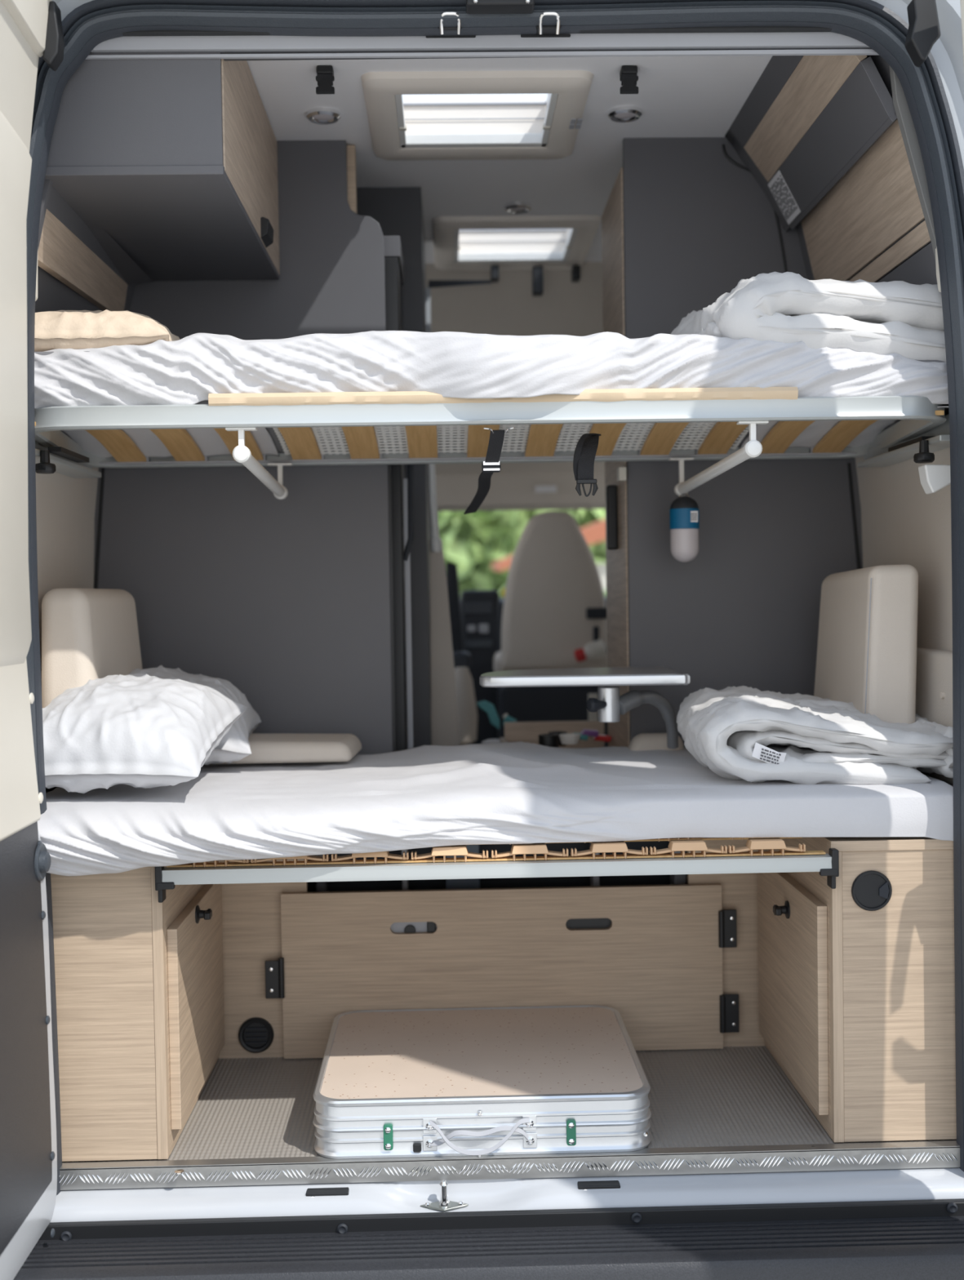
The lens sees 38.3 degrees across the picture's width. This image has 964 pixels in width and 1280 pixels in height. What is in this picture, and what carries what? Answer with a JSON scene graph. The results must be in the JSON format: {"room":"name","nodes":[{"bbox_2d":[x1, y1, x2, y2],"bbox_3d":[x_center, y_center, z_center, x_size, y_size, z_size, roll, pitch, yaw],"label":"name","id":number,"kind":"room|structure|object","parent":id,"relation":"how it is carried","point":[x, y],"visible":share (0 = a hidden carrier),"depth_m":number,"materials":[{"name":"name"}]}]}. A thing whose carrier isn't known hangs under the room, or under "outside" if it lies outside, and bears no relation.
{"room":"camper van interior","nodes":[
{"label":"camper van interior","id":0,"kind":"room"},
{"bbox_2d":[35,265,136,793],"bbox_3d":[-0.760,-0.104,2.991,0.285,2.010,1.280,-1,2,-1],"label":"wall","id":1,"kind":"structure","parent":0,"point":[65,505],"depth_m":2.84,"materials":[{"name":"grey laminate"}]},
{"bbox_2d":[0,0,57,1279],"bbox_3d":[-0.737,-0.054,1.875,0.174,2.064,0.745,-1,2,-1],"label":"door","id":2,"kind":"structure","parent":1,"relation":"in","point":[28,1120],"depth_m":2.12,"materials":[{"name":"beige plastic"}]},
{"bbox_2d":[37,179,153,311],"bbox_3d":[-0.768,-0.723,2.700,0.117,0.170,0.685,-1,2,-1],"label":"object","id":3,"kind":"object","parent":1,"relation":"attached to","point":[86,259],"visible":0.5,"depth_m":2.66,"materials":[{"name":"brown wood"}]},
{"bbox_2d":[44,52,279,280],"bbox_3d":[-0.617,-0.948,2.719,0.376,0.309,0.776,-1,2,-1],"label":"upper cabinet","id":4,"kind":"object","parent":1,"relation":"attached to","point":[175,160],"visible":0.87,"depth_m":2.39,"materials":[{"name":"grey laminate"}]},
{"bbox_2d":[346,145,356,213],"bbox_3d":[-0.450,-0.932,3.153,0.331,0.365,0.033,-1,2,-1],"label":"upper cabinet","id":5,"kind":"object","parent":1,"relation":"attached to","point":[351,149],"visible":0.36,"depth_m":3.14,"materials":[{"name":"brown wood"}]},
{"bbox_2d":[93,140,395,754],"bbox_3d":[-0.552,-0.122,3.144,0.699,1.990,0.026,-1,2,-1],"label":"wall","id":6,"kind":"structure","parent":0,"point":[288,602],"depth_m":3.13,"materials":[{"name":"grey laminate"}]},
{"bbox_2d":[218,839,764,1058],"bbox_3d":[0.019,0.605,2.933,1.191,0.530,0.016,-1,2,-1],"label":"wall","id":7,"kind":"structure","parent":0,"point":[251,923],"depth_m":2.92,"materials":[{"name":"brown wood"}]},
{"bbox_2d":[238,1017,274,1053],"bbox_3d":[-0.474,0.830,2.914,0.074,0.074,0.010,-1,2,-1],"label":"air vent","id":8,"kind":"object","parent":7,"relation":"in","point":[255,1034],"visible":1,"depth_m":2.91,"materials":[{"name":"black plastic"}]},
{"bbox_2d":[246,55,772,263],"bbox_3d":[-0.022,-1.145,3.293,1.800,0.030,1.950,-1,2,-1],"label":"ceiling","id":9,"kind":"structure","parent":0,"point":[677,96],"depth_m":3.02,"materials":[{"name":"grey plastic"}]},
{"bbox_2d":[306,106,340,124],"bbox_3d":[-0.336,-1.109,2.940,0.072,0.013,0.072,-1,2,-1],"label":"recessed light","id":10,"kind":"object","parent":9,"relation":"in","point":[321,115],"visible":1,"depth_m":2.93,"materials":[{"name":"silver metal"}]},
{"bbox_2d":[315,65,334,94],"bbox_3d":[-0.304,-1.083,2.692,0.036,0.051,0.034,-1,2,-1],"label":"clip","id":11,"kind":"object","parent":9,"relation":"attached to","point":[325,77],"visible":1,"depth_m":2.68,"materials":[{"name":"black plastic"}]},
{"bbox_2d":[360,70,593,160],"bbox_3d":[-0.015,-1.169,2.968,0.461,0.144,0.502,-1,2,-1],"label":"roof hatch","id":12,"kind":"object","parent":9,"relation":"attached to","point":[548,129],"visible":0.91,"depth_m":3.10,"materials":[{"name":"beige plastic"}]},
{"bbox_2d":[431,214,601,270],"bbox_3d":[0.088,-1.202,4.024,0.462,0.144,0.548,-1,2,-1],"label":"roof hatch","id":13,"kind":"object","parent":9,"relation":"attached to","point":[509,242],"visible":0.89,"depth_m":4.17,"materials":[{"name":"beige plastic"}]},
{"bbox_2d":[504,201,531,213],"bbox_3d":[0.095,-1.137,3.655,0.072,0.013,0.072,-1,2,-1],"label":"recessed light","id":14,"kind":"object","parent":9,"relation":"in","point":[515,207],"visible":1,"depth_m":3.64,"materials":[{"name":"silver metal"}]},
{"bbox_2d":[608,105,641,122],"bbox_3d":[0.304,-1.119,2.958,0.072,0.013,0.072,-1,2,-1],"label":"recessed light","id":15,"kind":"object","parent":9,"relation":"in","point":[624,113],"visible":1,"depth_m":2.94,"materials":[{"name":"silver metal"}]},
{"bbox_2d":[619,65,638,93],"bbox_3d":[0.287,-1.093,2.716,0.036,0.051,0.034,-1,2,-1],"label":"clip","id":16,"kind":"object","parent":9,"relation":"attached to","point":[628,77],"visible":1,"depth_m":2.71,"materials":[{"name":"black plastic"}]},
{"bbox_2d":[62,1045,956,1163],"bbox_3d":[-0.010,0.849,4.178,1.600,0.030,3.600,-1,2,-1],"label":"floor","id":17,"kind":"structure","parent":0,"point":[246,1108],"depth_m":2.61,"materials":[{"name":"grey plastic"}]},
{"bbox_2d":[50,860,224,1161],"bbox_3d":[-0.641,0.622,2.641,0.274,0.526,0.538,-1,2,-1],"label":"storage cabinet","id":18,"kind":"object","parent":17,"relation":"on","point":[140,979],"visible":0.67,"depth_m":2.38,"materials":[{"name":"brown wood"}]},
{"bbox_2d":[155,837,839,902],"bbox_3d":[0.022,0.386,2.630,1.160,0.085,0.558,-1,2,-1],"label":"frame","id":19,"kind":"object","parent":18,"relation":"attached to","point":[638,862],"visible":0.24,"depth_m":2.36,"materials":[{"name":"silver metal"}]},
{"bbox_3d":[0.015,0.304,2.736,1.680,0.075,0.690,-1,2,-1],"label":"mattress","id":20,"kind":"object","parent":18,"relation":"on","visible":0},
{"bbox_2d":[41,587,142,707],"bbox_3d":[-0.777,0.081,2.806,0.136,0.370,0.397,-1,2,-1],"label":"backrest cushion","id":21,"kind":"object","parent":20,"relation":"on","point":[87,633],"visible":0.56,"depth_m":2.64,"materials":[{"name":"beige fabric"}]},
{"bbox_2d":[37,741,953,875],"bbox_3d":[0.009,0.300,2.681,1.616,0.142,0.831,-1,2,-1],"label":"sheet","id":22,"kind":"object","parent":20,"relation":"on","point":[519,792],"visible":0.84,"depth_m":2.38,"materials":[{"name":"white fabric"}]},
{"bbox_2d":[42,673,248,793],"bbox_3d":[-0.658,0.166,2.566,0.370,0.200,0.404,-1,2,3],"label":"pillow","id":23,"kind":"object","parent":22,"relation":"on","point":[144,731],"visible":0.89,"depth_m":2.41,"materials":[{"name":"white fabric"}]},
{"bbox_2d":[128,665,261,764],"bbox_3d":[-0.656,0.154,2.901,0.370,0.205,0.338,-1,2,-6],"label":"pillow","id":24,"kind":"object","parent":22,"relation":"on","point":[234,746],"visible":0.31,"depth_m":2.85,"materials":[{"name":"white fabric"}]},
{"bbox_2d":[209,733,361,764],"bbox_3d":[-0.427,0.228,2.965,0.329,0.047,0.221,-1,2,-1],"label":"seat cushion","id":25,"kind":"object","parent":22,"relation":"on","point":[265,748],"visible":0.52,"depth_m":2.87,"materials":[{"name":"beige fabric"}]},
{"bbox_2d":[628,733,684,751],"bbox_3d":[0.383,0.228,3.063,0.120,0.045,0.062,-1,2,-1],"label":"cushion","id":26,"kind":"object","parent":22,"relation":"on","point":[644,741],"visible":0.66,"depth_m":3.04,"materials":[{"name":"beige fabric"}]},
{"bbox_2d":[675,685,953,784],"bbox_3d":[0.696,0.181,2.669,0.632,0.172,0.461,-1,2,-1],"label":"duvet","id":27,"kind":"object","parent":22,"relation":"on","point":[740,733],"visible":0.98,"depth_m":2.46,"materials":[{"name":"white fabric"}]},
{"bbox_2d":[760,748,781,764],"bbox_3d":[0.509,0.206,2.449,0.038,0.030,0.001,-1,2,-1],"label":"print","id":28,"kind":"object","parent":27,"relation":"attached to","point":[767,756],"depth_m":2.45},
{"bbox_2d":[813,564,918,724],"bbox_3d":[0.769,0.047,2.808,0.119,0.390,0.407,-1,2,-1],"label":"backrest cushion","id":29,"kind":"object","parent":22,"relation":"on","point":[866,657],"visible":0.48,"depth_m":2.62,"materials":[{"name":"beige fabric"}]},
{"bbox_2d":[315,854,328,892],"bbox_3d":[-0.348,0.618,3.037,0.022,0.509,0.060,-1,2,-1],"label":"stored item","id":30,"kind":"object","parent":17,"relation":"on","point":[320,886],"visible":0.02,"depth_m":3.00,"materials":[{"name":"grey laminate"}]},
{"bbox_2d":[356,186,431,747],"bbox_3d":[-0.520,-0.141,3.766,0.753,1.990,0.540,-1,2,-1],"label":"partition panel","id":31,"kind":"object","parent":17,"relation":"on","point":[398,211],"visible":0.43,"depth_m":3.50,"materials":[{"name":"grey laminate"}]},
{"bbox_2d":[425,287,431,538],"bbox_3d":[-0.146,-0.091,4.067,0.020,1.860,0.040,-1,2,-1],"label":"trim","id":32,"kind":"structure","parent":31,"relation":"attached to","point":[427,289],"depth_m":4.02,"materials":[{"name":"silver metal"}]},
{"bbox_2d":[426,463,460,746],"bbox_3d":[-0.101,-0.076,3.650,0.079,0.776,0.036,-1,2,-1],"label":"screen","id":33,"kind":"object","parent":31,"relation":"attached to","point":[445,731],"visible":0.85,"depth_m":3.65,"materials":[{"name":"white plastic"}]},
{"bbox_2d":[383,235,413,751],"bbox_3d":[-0.430,-0.031,3.346,0.550,1.792,0.290,-1,2,-1],"label":"door frame","id":34,"kind":"structure","parent":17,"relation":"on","point":[393,260],"depth_m":3.21,"materials":[{"name":"black plastic"}]},
{"bbox_2d":[403,478,413,749],"bbox_3d":[-0.168,0.243,3.270,0.012,1.240,0.030,-1,2,-1],"label":"trim","id":35,"kind":"structure","parent":34,"relation":"attached to","point":[407,563],"depth_m":3.25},
{"bbox_2d":[401,849,408,889],"bbox_3d":[-0.167,0.615,3.041,0.012,0.509,0.060,-1,2,-1],"label":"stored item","id":36,"kind":"object","parent":17,"relation":"on","point":[405,882],"visible":0.02,"depth_m":3.01},
{"bbox_2d":[445,562,477,745],"bbox_3d":[-0.067,0.304,4.716,0.100,1.145,0.410,-1,2,-1],"label":"seat","id":37,"kind":"object","parent":17,"relation":"on","point":[465,696],"visible":0.59,"depth_m":4.55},
{"bbox_2d":[454,666,477,745],"bbox_3d":[-0.065,0.220,4.558,0.100,0.260,0.100,-1,2,-1],"label":"cushion","id":38,"kind":"object","parent":37,"relation":"on","point":[465,696],"depth_m":4.52,"materials":[{"name":"beige fabric"}]},
{"bbox_2d":[445,844,479,888],"bbox_3d":[-0.041,0.613,3.044,0.075,0.509,0.060,-1,2,-1],"label":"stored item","id":39,"kind":"object","parent":17,"relation":"on","point":[473,883],"visible":0.02,"depth_m":3.01},
{"bbox_2d":[312,1004,651,1159],"bbox_3d":[-0.004,0.828,2.629,0.591,0.103,0.563,-1,2,-1],"label":"suitcase","id":40,"kind":"object","parent":17,"relation":"on","point":[478,1082],"visible":1,"depth_m":2.45,"materials":[{"name":"metal"}]},
{"bbox_2d":[475,700,516,729],"bbox_3d":[0.098,0.506,3.842,0.232,0.676,0.043,0,2,25],"label":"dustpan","id":41,"kind":"object","parent":17,"relation":"on","point":[487,707],"visible":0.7,"depth_m":3.86,"materials":[{"name":"teal plastic"}]},
{"bbox_2d":[307,840,687,892],"bbox_3d":[0.011,0.600,3.115,1.140,0.530,0.020,-1,2,-1],"label":"panel","id":42,"kind":"object","parent":17,"relation":"on","point":[633,880],"visible":0.02,"depth_m":3.10,"materials":[{"name":"plastic"}]},
{"bbox_2d":[265,883,739,1058],"bbox_3d":[0.043,0.695,2.912,0.991,0.346,0.032,-1,2,-1],"label":"door","id":43,"kind":"structure","parent":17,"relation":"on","point":[652,954],"depth_m":2.91,"materials":[{"name":"brown wood"}]},
{"bbox_2d":[459,589,608,746],"bbox_3d":[-0.055,0.196,5.627,1.700,0.792,0.662,-1,2,-1],"label":"dashboard","id":44,"kind":"object","parent":17,"relation":"on","point":[482,611],"visible":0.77,"depth_m":5.30,"materials":[{"name":"plastic"}]},
{"bbox_2d":[501,587,506,597],"bbox_3d":[0.095,-0.179,5.301,0.044,0.044,0.044,-1,2,-1],"label":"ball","id":45,"kind":"object","parent":44,"relation":"on","point":[503,593],"visible":0.25,"depth_m":5.29,"materials":[{"name":"plastic"}]},
{"bbox_2d":[493,511,607,746],"bbox_3d":[0.241,0.051,5.036,0.384,1.007,0.550,-1,2,-1],"label":"seat","id":46,"kind":"object","parent":17,"relation":"on","point":[554,604],"visible":0.65,"depth_m":4.77,"materials":[{"name":"beige fabric"}]},
{"bbox_2d":[574,639,606,662],"bbox_3d":[0.369,0.037,4.723,0.111,0.077,0.060,-1,2,-1],"label":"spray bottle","id":47,"kind":"object","parent":46,"relation":"on","point":[595,650],"visible":1,"depth_m":4.70,"materials":[{"name":"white plastic"}]},
{"bbox_2d":[499,720,604,747],"bbox_3d":[0.195,0.538,3.448,0.276,0.630,0.490,-1,2,-1],"label":"base cabinet","id":48,"kind":"object","parent":17,"relation":"on","point":[514,731],"visible":0.12,"depth_m":3.66,"materials":[{"name":"brown wood"}]},
{"bbox_2d":[481,738,507,743],"bbox_3d":[0.033,0.271,3.661,0.070,0.020,0.070,-1,2,-1],"label":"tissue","id":49,"kind":"object","parent":48,"relation":"on","point":[491,740],"visible":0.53,"depth_m":3.64,"materials":[{"name":"white paper"}]},
{"bbox_2d":[538,733,558,747],"bbox_3d":[0.161,0.246,3.364,0.048,0.033,0.048,-1,2,-1],"label":"tape roll","id":50,"kind":"object","parent":48,"relation":"in","point":[545,740],"visible":0.7,"depth_m":3.34,"materials":[{"name":"black plastic"}]},
{"bbox_2d":[548,731,567,746],"bbox_3d":[0.189,0.246,3.464,0.048,0.033,0.048,-1,2,-1],"label":"tape roll","id":51,"kind":"object","parent":48,"relation":"in","point":[558,733],"visible":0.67,"depth_m":3.44,"materials":[{"name":"black plastic"}]},
{"bbox_2d":[559,733,580,744],"bbox_3d":[0.210,0.236,3.314,0.052,0.022,0.052,-1,2,-1],"label":"cup","id":52,"kind":"object","parent":48,"relation":"on","point":[569,738],"visible":1,"depth_m":3.30,"materials":[{"name":"ceramic"}]},
{"bbox_2d":[573,732,588,740],"bbox_3d":[0.244,0.242,3.485,0.044,0.017,0.040,-1,2,-1],"label":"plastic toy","id":53,"kind":"object","parent":48,"relation":"on","point":[584,737],"visible":0.48,"depth_m":3.47,"materials":[{"name":"teal plastic"}]},
{"bbox_2d":[592,733,611,742],"bbox_3d":[0.302,0.246,3.487,0.044,0.017,0.040,-1,2,-1],"label":"plastic toy","id":54,"kind":"object","parent":48,"relation":"on","point":[606,738],"visible":0.9,"depth_m":3.47,"materials":[{"name":"red plastic"}]},
{"bbox_2d":[580,728,599,737],"bbox_3d":[0.270,0.233,3.486,0.044,0.017,0.040,-1,2,-1],"label":"plastic toy","id":55,"kind":"object","parent":54,"relation":"on","point":[588,732],"visible":1,"depth_m":3.47,"materials":[{"name":"purple plastic"}]},
{"bbox_2d":[587,693,598,720],"bbox_3d":[0.347,0.496,4.291,0.027,0.659,0.030,-1,2,-1],"label":"board","id":56,"kind":"object","parent":17,"relation":"on","point":[593,716],"visible":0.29,"depth_m":4.27,"materials":[{"name":"beige plastic"}]},
{"bbox_2d":[590,842,599,886],"bbox_3d":[0.249,0.608,3.051,0.015,0.509,0.060,-1,2,-1],"label":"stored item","id":57,"kind":"object","parent":17,"relation":"on","point":[594,880],"visible":0.02,"depth_m":3.02},
{"bbox_2d":[670,850,686,884],"bbox_3d":[0.433,0.605,3.055,0.028,0.509,0.060,-1,2,-1],"label":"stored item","id":58,"kind":"object","parent":17,"relation":"on","point":[675,879],"visible":0.02,"depth_m":3.02},
{"bbox_2d":[601,137,862,746],"bbox_3d":[0.596,-0.147,3.362,0.594,1.990,0.440,-1,2,-1],"label":"partition wall","id":59,"kind":"structure","parent":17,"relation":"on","point":[685,220],"depth_m":3.16,"materials":[{"name":"grey laminate"}]},
{"bbox_2d":[757,836,956,1142],"bbox_3d":[0.688,0.601,2.670,0.267,0.526,0.542,-1,2,-1],"label":"storage cabinet","id":60,"kind":"object","parent":17,"relation":"on","point":[857,976],"visible":0.88,"depth_m":2.41,"materials":[{"name":"brown wood"}]},
{"bbox_2d":[425,261,604,511],"bbox_3d":[-0.051,-0.833,4.763,1.800,0.720,1.130,-1,2,-1],"label":"wall","id":61,"kind":"structure","parent":0,"point":[537,300],"depth_m":4.45,"materials":[{"name":"beige plastic"}]},
{"bbox_2d":[479,666,689,749],"bbox_3d":[0.207,0.151,2.911,0.426,0.171,0.315,-1,2,-1],"label":"table","id":62,"kind":"object","parent":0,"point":[609,704],"visible":1,"depth_m":2.84,"materials":[{"name":"grey laminate"}]},
{"bbox_2d":[796,55,953,786],"bbox_3d":[0.765,-0.128,2.977,0.285,2.010,1.180,-1,2,-1],"label":"wall","id":63,"kind":"structure","parent":0,"point":[901,523],"depth_m":2.75,"materials":[{"name":"beige laminate"}]},
{"bbox_2d":[306,1186,349,1197],"bbox_3d":[-0.261,0.941,2.350,0.072,0.020,0.029,-1,2,-1],"label":"plate","id":64,"kind":"object","parent":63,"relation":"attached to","point":[313,1192],"visible":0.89,"depth_m":2.34,"materials":[{"name":"black plastic"}]},
{"bbox_2d":[420,1180,468,1211],"bbox_3d":[-0.064,0.936,2.347,0.074,0.044,0.036,0,2,24],"label":"pin","id":65,"kind":"object","parent":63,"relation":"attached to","point":[444,1204],"visible":1,"depth_m":2.34,"materials":[{"name":"metal"}]},
{"bbox_2d":[85,26,879,61],"bbox_3d":[0.007,-1.015,2.345,1.421,0.061,0.054,-1,2,-1],"label":"lintel cover","id":66,"kind":"object","parent":63,"relation":"attached to","point":[732,41],"visible":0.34,"depth_m":2.34,"materials":[{"name":"grey plastic"}]},
{"bbox_2d":[438,11,462,34],"bbox_3d":[-0.053,-1.019,2.303,0.042,0.034,0.056,-1,2,-1],"label":"latch","id":67,"kind":"object","parent":66,"relation":"attached to","point":[441,28],"depth_m":2.29,"materials":[{"name":"silver metal"}]},
{"bbox_2d":[536,11,561,34],"bbox_3d":[0.111,-1.021,2.307,0.042,0.034,0.056,-1,2,-1],"label":"latch","id":68,"kind":"object","parent":66,"relation":"attached to","point":[541,29],"depth_m":2.30,"materials":[{"name":"silver metal"}]},
{"bbox_2d":[13,1198,963,1279],"bbox_3d":[0.049,1.047,2.247,1.700,0.187,0.152,-1,2,-1],"label":"rear bumper","id":69,"kind":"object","parent":63,"relation":"attached to","point":[896,1239],"depth_m":2.25,"materials":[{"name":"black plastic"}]},
{"bbox_2d":[34,395,950,499],"bbox_3d":[0.004,-0.367,2.726,1.748,0.138,0.704,-1,2,-1],"label":"frame","id":70,"kind":"object","parent":63,"relation":"attached to","point":[923,429],"visible":0.97,"depth_m":2.56,"materials":[{"name":"silver metal"}]},
{"bbox_2d":[463,426,514,514],"bbox_3d":[0.005,-0.316,2.666,0.053,0.116,0.563,-1,2,-5],"label":"strap","id":71,"kind":"object","parent":70,"relation":"hanging from","point":[491,464],"visible":1,"depth_m":2.54,"materials":[{"name":"fabric"}]},
{"bbox_2d":[208,386,798,405],"bbox_3d":[0.038,-0.416,2.380,1.008,0.025,0.020,-1,2,-1],"label":"strip","id":72,"kind":"object","parent":70,"relation":"on","point":[737,393],"visible":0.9,"depth_m":2.37,"materials":[{"name":"beige wood"}]},
{"bbox_2d":[273,422,749,455],"bbox_3d":[0.071,-0.421,2.723,0.985,0.041,0.624,-1,2,-1],"label":"mat","id":73,"kind":"object","parent":70,"relation":"on","point":[339,430],"visible":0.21,"depth_m":2.93,"materials":[{"name":"white plastic"}]},
{"bbox_2d":[34,351,946,453],"bbox_3d":[0.003,-0.462,2.726,1.700,0.110,0.655,-1,2,-1],"label":"mattress","id":74,"kind":"object","parent":73,"relation":"on","point":[274,437],"visible":0.11,"depth_m":2.95,"materials":[{"name":"grey fabric"}]},
{"bbox_2d":[34,330,948,458],"bbox_3d":[0.004,-0.474,2.687,1.720,0.156,0.703,-1,2,-1],"label":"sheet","id":75,"kind":"object","parent":74,"relation":"on","point":[184,371],"visible":0.66,"depth_m":2.38,"materials":[{"name":"white fabric"}]},
{"bbox_2d":[34,309,179,351],"bbox_3d":[-0.711,-0.546,2.589,0.332,0.116,0.406,-1,2,-1],"label":"pillow","id":76,"kind":"object","parent":75,"relation":"on","point":[59,329],"visible":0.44,"depth_m":2.41,"materials":[{"name":"beige fabric"}]},
{"bbox_2d":[670,271,946,361],"bbox_3d":[0.615,-0.557,2.627,0.460,0.204,0.519,-1,2,-8],"label":"duvet","id":77,"kind":"object","parent":75,"relation":"on","point":[904,318],"visible":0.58,"depth_m":2.40,"materials":[{"name":"white fabric"}]},
{"bbox_2d":[573,433,600,497],"bbox_3d":[0.191,-0.317,2.514,0.044,0.119,0.081,-1,2,10],"label":"strap","id":78,"kind":"object","parent":70,"relation":"hanging from","point":[585,451],"visible":1,"depth_m":2.48,"materials":[{"name":"black fabric"}]},
{"bbox_2d":[669,493,699,562],"bbox_3d":[0.441,-0.244,3.021,0.064,0.150,0.064,-1,2,-1],"label":"lantern","id":79,"kind":"object","parent":70,"relation":"hanging from","point":[684,511],"visible":1,"depth_m":3.00,"materials":[{"name":"plastic"}]},
{"bbox_2d":[670,528,698,562],"bbox_3d":[0.441,-0.205,3.022,0.062,0.073,0.062,-1,2,-1],"label":"diffuser","id":80,"kind":"object","parent":79,"relation":"attached to","point":[684,542],"depth_m":3.00,"materials":[{"name":"plastic"}]},
{"bbox_2d":[26,0,963,1195],"bbox_3d":[0.031,-0.057,2.333,1.651,2.024,0.056,-1,2,-1],"label":"door seal","id":81,"kind":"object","parent":63,"relation":"attached to","point":[95,22],"depth_m":2.31,"materials":[{"name":"black rubber"}]},
{"bbox_2d":[35,0,963,301],"bbox_3d":[0.031,-0.121,2.275,1.889,2.156,0.228,-1,2,-1],"label":"trim","id":82,"kind":"structure","parent":63,"relation":"attached to","point":[935,26],"depth_m":2.28,"materials":[{"name":"silver metal"}]},
{"bbox_2d":[466,0,534,13],"bbox_3d":[0.029,-1.032,2.248,0.110,0.020,0.048,-1,2,-1],"label":"cover","id":83,"kind":"object","parent":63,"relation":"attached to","point":[473,6],"visible":1,"depth_m":2.24,"materials":[{"name":"black plastic"}]},
{"bbox_2d":[50,1167,963,1222],"bbox_3d":[0.055,1.005,2.363,1.600,0.164,0.079,-1,2,-1],"label":"door sill","id":84,"kind":"structure","parent":63,"relation":"attached to","point":[940,1183],"depth_m":2.35,"materials":[{"name":"white paint"}]},
{"bbox_2d":[59,1140,959,1190],"bbox_3d":[0.051,0.902,2.384,1.565,0.037,0.026,-1,2,-1],"label":"plate","id":85,"kind":"object","parent":84,"relation":"on","point":[944,1153],"visible":1,"depth_m":2.37,"materials":[{"name":"silver metal"}]},
{"bbox_2d":[174,1168,184,1174],"bbox_3d":[-0.510,0.895,2.338,0.016,0.003,0.016,-1,2,-1],"label":"screw","id":86,"kind":"object","parent":85,"relation":"attached to","point":[180,1171],"visible":1,"depth_m":2.33,"materials":[{"name":"silver metal"}]},
{"bbox_2d":[577,1180,620,1190],"bbox_3d":[0.198,0.933,2.361,0.072,0.020,0.029,-1,2,-1],"label":"plate","id":87,"kind":"object","parent":84,"relation":"attached to","point":[585,1185],"visible":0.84,"depth_m":2.35,"materials":[{"name":"black plastic"}]},
{"bbox_2d":[724,55,937,284],"bbox_3d":[0.718,-0.826,2.759,0.317,0.623,0.767,-1,2,-1],"label":"locker","id":88,"kind":"object","parent":63,"relation":"attached to","point":[848,154],"visible":0.56,"depth_m":2.66,"materials":[{"name":"grey laminate"}]},
{"bbox_2d":[768,169,800,224],"bbox_3d":[0.660,-0.967,3.037,0.046,0.089,0.105,-1,2,-1],"label":"instruction sticker","id":89,"kind":"object","parent":88,"relation":"attached to","point":[780,189],"visible":1,"depth_m":3.03,"materials":[{"name":"white paper"}]},
{"bbox_2d":[769,175,797,219],"bbox_3d":[0.660,-0.967,3.037,0.037,0.071,0.096,-1,2,-1],"label":"print","id":90,"kind":"object","parent":89,"relation":"attached to","point":[780,189],"depth_m":3.03},
{"bbox_2d":[918,464,951,493],"bbox_3d":[0.843,-0.289,2.498,0.114,0.051,0.046,-1,2,-10],"label":"reading lamp","id":91,"kind":"object","parent":63,"relation":"attached to","point":[933,477],"visible":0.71,"depth_m":2.47,"materials":[{"name":"white plastic"}]},
{"bbox_2d":[960,0,963,62],"bbox_3d":[0.918,-0.077,1.877,0.200,1.967,0.903,-1,2,-16],"label":"door","id":92,"kind":"structure","parent":63,"relation":"in","point":[962,2],"depth_m":2.12,"materials":[{"name":"white metal"}]},
{"label":"outside","id":93,"kind":"structure","parent":0,"visible":0},
{"bbox_3d":[-0.318,1.159,17.389,80.000,0.020,90.000,-1,2,-1],"label":"ground","id":94,"kind":"structure","parent":93,"visible":0},
{"bbox_2d":[437,508,605,598],"bbox_3d":[0.667,-1.364,19.507,4.207,4.868,2.751,-1,2,-1],"label":"tree","id":95,"kind":"object","parent":94,"relation":"on","point":[473,541],"visible":0.13,"depth_m":18.69,"materials":[{"name":"green plant"}]},
{"bbox_2d":[488,587,606,596],"bbox_3d":[1.051,0.457,11.326,5.833,2.009,3.669,-1,2,-1],"label":"hedge","id":96,"kind":"object","parent":94,"relation":"on","point":[491,588],"visible":0.02,"depth_m":11.61,"materials":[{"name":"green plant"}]},
{"bbox_2d":[491,518,606,591],"bbox_3d":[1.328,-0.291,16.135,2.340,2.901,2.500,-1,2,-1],"label":"house","id":97,"kind":"structure","parent":94,"relation":"on","point":[595,532],"depth_m":14.86,"materials":[{"name":"brick"}]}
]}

